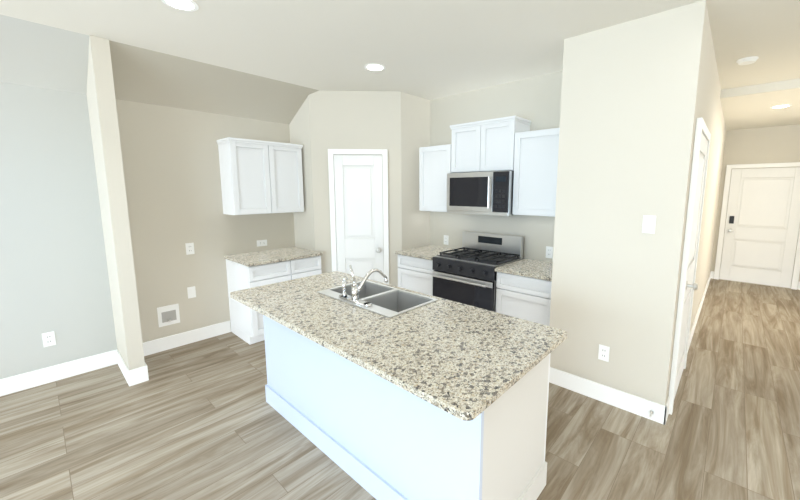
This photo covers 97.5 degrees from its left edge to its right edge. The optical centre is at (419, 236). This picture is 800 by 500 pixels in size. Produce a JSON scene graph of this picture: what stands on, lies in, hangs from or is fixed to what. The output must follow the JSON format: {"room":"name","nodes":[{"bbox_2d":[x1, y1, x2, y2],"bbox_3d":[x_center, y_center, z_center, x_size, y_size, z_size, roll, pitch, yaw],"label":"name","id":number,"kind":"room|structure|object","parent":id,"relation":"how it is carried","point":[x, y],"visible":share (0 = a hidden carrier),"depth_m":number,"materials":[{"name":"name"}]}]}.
{"room":"kitchen","nodes":[
{"label":"kitchen","id":0,"kind":"room"},
{"bbox_2d":[86,35,144,369],"bbox_3d":[-2.563,-0.197,2.930,0.570,2.810,0.105,7,10,42],"label":"wall","id":1,"kind":"structure","parent":0,"point":[102,111],"depth_m":2.77,"materials":[{"name":"beige paint"}]},
{"bbox_2d":[112,350,135,386],"bbox_3d":[-2.580,1.136,3.057,0.553,0.135,0.033,7,10,42],"label":"baseboard","id":2,"kind":"structure","parent":1,"relation":"attached to","point":[130,375],"depth_m":2.95,"materials":[{"name":"white wood"}]},
{"bbox_2d":[136,355,148,382],"bbox_3d":[-2.516,1.126,3.128,0.553,0.135,0.038,7,10,42],"label":"baseboard","id":3,"kind":"structure","parent":1,"relation":"attached to","point":[141,372],"depth_m":2.93,"materials":[{"name":"white wood"}]},
{"bbox_2d":[0,82,294,378],"bbox_3d":[-2.999,-0.204,2.982,0.150,2.810,6.820,7,10,42],"label":"wall","id":4,"kind":"structure","parent":0,"point":[54,276],"depth_m":3.11,"materials":[{"name":"grey paint"}]},
{"bbox_2d":[42,331,55,346],"bbox_3d":[-3.084,0.850,2.909,0.008,0.118,0.072,7,10,42],"label":"outlet","id":5,"kind":"object","parent":4,"relation":"attached to","point":[48,338],"visible":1,"depth_m":2.91,"materials":[{"name":"white plastic"}]},
{"bbox_2d":[0,350,115,396],"bbox_3d":[-4.002,1.286,1.935,0.016,0.135,3.580,7,10,42],"label":"baseboard","id":6,"kind":"structure","parent":4,"relation":"attached to","point":[24,381],"depth_m":2.95,"materials":[{"name":"white wood"}]},
{"bbox_2d":[157,304,179,326],"bbox_3d":[-2.521,0.789,3.516,0.030,0.200,0.180,7,10,42],"label":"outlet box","id":7,"kind":"object","parent":4,"relation":"attached to","point":[169,315],"visible":1,"depth_m":3.51,"materials":[{"name":"white plastic"}]},
{"bbox_2d":[143,321,230,354],"bbox_3d":[-2.442,1.056,3.651,0.016,0.135,0.870,7,10,42],"label":"baseboard","id":8,"kind":"structure","parent":4,"relation":"attached to","point":[173,341],"depth_m":3.64,"materials":[{"name":"white wood"}]},
{"bbox_2d":[185,243,194,254],"bbox_3d":[-2.371,0.120,3.610,0.008,0.118,0.072,7,10,42],"label":"outlet","id":9,"kind":"object","parent":4,"relation":"attached to","point":[189,248],"visible":1,"depth_m":3.61,"materials":[{"name":"white plastic"}]},
{"bbox_2d":[187,286,195,298],"bbox_3d":[-2.386,0.578,3.657,0.006,0.118,0.072,7,10,42],"label":"outlet","id":10,"kind":"object","parent":4,"relation":"attached to","point":[191,291],"visible":1,"depth_m":3.65,"materials":[{"name":"white plastic"}]},
{"bbox_2d":[217,137,303,214],"bbox_3d":[-1.759,-0.662,3.946,0.330,0.782,0.814,7,10,42],"label":"upper cabinet","id":11,"kind":"object","parent":4,"relation":"attached to","point":[260,177],"visible":1,"depth_m":3.78,"materials":[{"name":"white wood"}]},
{"bbox_2d":[257,240,266,246],"bbox_3d":[-1.876,0.072,4.158,0.008,0.072,0.118,7,10,42],"label":"outlet","id":12,"kind":"object","parent":4,"relation":"attached to","point":[261,242],"depth_m":4.15,"materials":[{"name":"white plastic"}]},
{"bbox_2d":[0,14,318,123],"bbox_3d":[-2.788,-1.313,2.540,0.554,0.334,6.670,7,10,42],"label":"sloped ceiling","id":13,"kind":"structure","parent":0,"point":[33,54],"depth_m":2.99,"materials":[{"name":"grey paint"}]},
{"bbox_2d":[289,90,429,286],"bbox_3d":[-0.735,-0.404,4.476,1.200,2.810,1.250,7,10,42],"label":"wall","id":14,"kind":"structure","parent":0,"point":[396,124],"depth_m":4.09,"materials":[{"name":"beige paint"}]},
{"bbox_2d":[328,149,388,283],"bbox_3d":[-0.734,0.013,4.162,1.030,2.065,0.030,0,8,-3],"label":"door frame","id":15,"kind":"structure","parent":14,"relation":"attached to","point":[333,152],"depth_m":4.08,"materials":[{"name":"white wood"}]},
{"bbox_2d":[334,155,383,282],"bbox_3d":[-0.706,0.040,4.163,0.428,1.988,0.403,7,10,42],"label":"pantry door","id":16,"kind":"structure","parent":14,"relation":"in","point":[358,179],"depth_m":4.12,"materials":[{"name":"white wood"}]},
{"bbox_2d":[0,278,799,499],"bbox_3d":[1.426,1.355,2.383,7.800,0.120,11.550,7,10,42],"label":"floor","id":17,"kind":"structure","parent":0,"point":[201,420],"depth_m":2.32,"materials":[{"name":"wood"}]},
{"bbox_2d":[224,247,322,344],"bbox_3d":[-1.643,0.631,4.019,0.635,0.880,0.840,7,10,42],"label":"base cabinet","id":18,"kind":"object","parent":17,"relation":"on","point":[253,269],"visible":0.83,"depth_m":3.75,"materials":[{"name":"white wood"}]},
{"bbox_2d":[263,298,551,499],"bbox_3d":[-0.235,0.884,2.245,1.896,0.850,0.703,7,10,42],"label":"kitchen island","id":19,"kind":"object","parent":17,"relation":"on","point":[395,445],"depth_m":1.74,"materials":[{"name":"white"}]},
{"bbox_2d":[230,280,529,426],"bbox_3d":[-0.456,0.478,1.966,2.040,0.030,0.432,7,10,42],"label":"island countertop","id":20,"kind":"structure","parent":19,"relation":"on","point":[457,378],"depth_m":1.59,"materials":[{"name":"beige stone"}]},
{"bbox_2d":[339,265,387,306],"bbox_3d":[-0.350,0.287,2.323,0.314,0.237,0.260,7,10,42],"label":"kitchen faucet","id":21,"kind":"object","parent":20,"relation":"on","point":[354,296],"visible":1,"depth_m":2.25,"materials":[{"name":"silver metal"}]},
{"bbox_2d":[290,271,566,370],"bbox_3d":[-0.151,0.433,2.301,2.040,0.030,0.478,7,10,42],"label":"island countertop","id":22,"kind":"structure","parent":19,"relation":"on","point":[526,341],"depth_m":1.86,"materials":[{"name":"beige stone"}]},
{"bbox_2d":[318,280,437,317],"bbox_3d":[-0.304,0.495,2.403,0.750,0.194,0.435,7,10,42],"label":"drop-in sink","id":23,"kind":"object","parent":22,"relation":"in","point":[387,301],"visible":0.35,"depth_m":2.46,"materials":[{"name":"silver metal"}]},
{"bbox_2d":[395,245,460,295],"bbox_3d":[0.131,0.601,4.239,0.576,0.880,0.635,7,10,42],"label":"base cabinet","id":24,"kind":"object","parent":17,"relation":"on","point":[415,269],"visible":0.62,"depth_m":4.03,"materials":[{"name":"white wood"}]},
{"bbox_2d":[432,231,523,311],"bbox_3d":[0.600,0.548,3.754,0.742,1.115,0.693,7,10,42],"label":"gas range","id":25,"kind":"object","parent":17,"relation":"on","point":[467,274],"visible":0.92,"depth_m":3.60,"materials":[{"name":"black metal"}]},
{"bbox_2d":[495,258,552,325],"bbox_3d":[1.112,0.719,3.364,0.556,0.880,0.635,7,10,42],"label":"base cabinet","id":26,"kind":"object","parent":17,"relation":"on","point":[523,288],"visible":0.42,"depth_m":3.15,"materials":[{"name":"white wood"}]},
{"bbox_2d":[0,0,799,130],"bbox_3d":[1.426,-1.336,2.021,7.800,0.510,11.550,7,10,42],"label":"ceiling","id":27,"kind":"structure","parent":0,"point":[431,49],"depth_m":2.55,"materials":[{"name":"white paint"}]},
{"bbox_2d":[161,0,198,10],"bbox_3d":[-1.435,-1.398,2.094,0.190,0.005,0.190,7,10,42],"label":"recessed light","id":28,"kind":"object","parent":27,"relation":"in","point":[186,5],"visible":1,"depth_m":2.11,"materials":[{"name":"white"}]},
{"bbox_2d":[365,64,384,70],"bbox_3d":[-0.410,-1.546,3.193,0.190,0.005,0.190,7,10,42],"label":"recessed light","id":29,"kind":"object","parent":27,"relation":"in","point":[375,67],"visible":1,"depth_m":3.18,"materials":[{"name":"white"}]},
{"bbox_2d":[736,56,758,64],"bbox_3d":[2.807,-1.508,3.004,0.140,0.030,0.140,7,10,42],"label":"smoke detector","id":30,"kind":"object","parent":27,"relation":"attached to","point":[747,60],"visible":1,"depth_m":2.97,"materials":[{"name":"white plastic"}]},
{"bbox_2d":[770,105,791,107],"bbox_3d":[4.439,-1.605,4.306,0.190,0.005,0.190,7,10,42],"label":"recessed light","id":31,"kind":"object","parent":27,"relation":"in","point":[780,106],"visible":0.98,"depth_m":4.29,"materials":[{"name":"white plastic"}]},
{"bbox_2d":[430,71,562,261],"bbox_3d":[0.436,-0.390,4.364,3.090,2.810,0.150,7,10,42],"label":"wall","id":32,"kind":"structure","parent":0,"point":[536,101],"depth_m":3.78,"materials":[{"name":"beige paint"}]},
{"bbox_2d":[419,144,450,211],"bbox_3d":[0.274,-0.683,4.144,0.468,0.750,0.330,7,10,42],"label":"upper cabinet","id":33,"kind":"object","parent":32,"relation":"attached to","point":[434,166],"visible":0.75,"depth_m":4.04,"materials":[{"name":"white wood"}]},
{"bbox_2d":[444,235,447,244],"bbox_3d":[0.327,0.038,4.413,0.072,0.118,0.008,7,10,42],"label":"electrical outlet","id":34,"kind":"object","parent":32,"relation":"attached to","point":[445,239],"visible":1,"depth_m":4.41,"materials":[{"name":"white plastic"}]},
{"bbox_2d":[447,171,513,215],"bbox_3d":[0.687,-0.464,3.716,0.742,0.430,0.451,7,10,42],"label":"over-the-range microwave","id":35,"kind":"object","parent":32,"relation":"attached to","point":[484,193],"visible":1,"depth_m":3.53,"materials":[{"name":"silver metal"}]},
{"bbox_2d":[450,116,530,172],"bbox_3d":[0.723,-0.938,3.692,0.770,0.507,0.345,7,10,42],"label":"upper cabinet","id":36,"kind":"object","parent":32,"relation":"attached to","point":[484,146],"visible":0.9,"depth_m":3.54,"materials":[{"name":"white wood"}]},
{"bbox_2d":[512,128,559,216],"bbox_3d":[1.214,-0.595,3.301,0.556,0.780,0.330,7,10,42],"label":"upper cabinet","id":37,"kind":"object","parent":32,"relation":"attached to","point":[535,171],"visible":0.58,"depth_m":3.23,"materials":[{"name":"white wood"}]},
{"bbox_2d":[546,246,552,258],"bbox_3d":[1.308,0.155,3.538,0.072,0.118,0.008,7,10,42],"label":"electrical outlet","id":38,"kind":"object","parent":32,"relation":"attached to","point":[549,252],"visible":1,"depth_m":3.54,"materials":[{"name":"white plastic"}]},
{"bbox_2d":[549,0,711,404],"bbox_3d":[1.608,-0.174,2.759,0.820,2.810,0.690,7,10,42],"label":"wall","id":39,"kind":"structure","parent":0,"point":[633,96],"depth_m":2.44,"materials":[{"name":"beige paint"}]},
{"bbox_2d":[598,344,609,361],"bbox_3d":[1.382,0.873,2.630,0.072,0.118,0.008,7,10,42],"label":"outlet","id":40,"kind":"object","parent":39,"relation":"attached to","point":[603,353],"visible":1,"depth_m":2.63,"materials":[{"name":"white plastic"}]},
{"bbox_2d":[549,367,669,424],"bbox_3d":[1.377,1.187,2.674,0.833,0.135,0.013,7,10,42],"label":"baseboard","id":41,"kind":"structure","parent":39,"relation":"attached to","point":[637,405],"depth_m":2.62,"materials":[{"name":"white wood"}]},
{"bbox_2d":[642,215,655,233],"bbox_3d":[1.540,-0.084,2.355,0.072,0.118,0.012,7,10,42],"label":"light switch","id":42,"kind":"object","parent":39,"relation":"attached to","point":[649,222],"visible":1,"depth_m":2.35,"materials":[{"name":"white plastic"}]},
{"bbox_2d":[690,39,725,329],"bbox_3d":[3.670,-0.412,4.532,0.150,2.810,4.730,7,10,42],"label":"wall","id":43,"kind":"structure","parent":0,"point":[714,121],"depth_m":4.02,"materials":[{"name":"beige paint"}]},
{"bbox_2d":[669,118,710,414],"bbox_3d":[2.105,0.209,2.725,0.030,2.060,0.930,7,10,42],"label":"door frame","id":44,"kind":"structure","parent":43,"relation":"attached to","point":[701,127],"depth_m":2.41,"materials":[{"name":"white wood"}]},
{"bbox_2d":[674,133,707,398],"bbox_3d":[2.128,0.238,2.708,0.092,1.983,0.804,7,10,42],"label":"closet door","id":45,"kind":"structure","parent":43,"relation":"in","point":[690,284],"depth_m":2.76,"materials":[{"name":"white wood"}]},
{"bbox_2d":[687,271,711,352],"bbox_3d":[3.864,0.902,4.798,0.020,0.135,4.340,7,10,42],"label":"baseboard","id":46,"kind":"structure","parent":43,"relation":"attached to","point":[710,275],"depth_m":4.36,"materials":[{"name":"white wood"}]},
{"bbox_2d":[711,124,799,288],"bbox_3d":[5.819,-0.592,5.869,1.540,2.810,0.150,7,10,42],"label":"wall","id":47,"kind":"structure","parent":0,"point":[777,144],"depth_m":5.83,"materials":[{"name":"beige paint"}]},
{"bbox_2d":[714,162,799,289],"bbox_3d":[5.725,-0.203,5.883,1.040,2.035,0.030,7,10,42],"label":"door frame","id":48,"kind":"structure","parent":47,"relation":"attached to","point":[795,277],"depth_m":6.06,"materials":[{"name":"white wood"}]},
{"bbox_2d":[719,167,799,287],"bbox_3d":[5.704,-0.168,5.864,0.890,1.948,0.092,7,10,42],"label":"front door","id":49,"kind":"structure","parent":47,"relation":"in","point":[762,224],"depth_m":5.87,"materials":[{"name":"white wood"}]}
]}

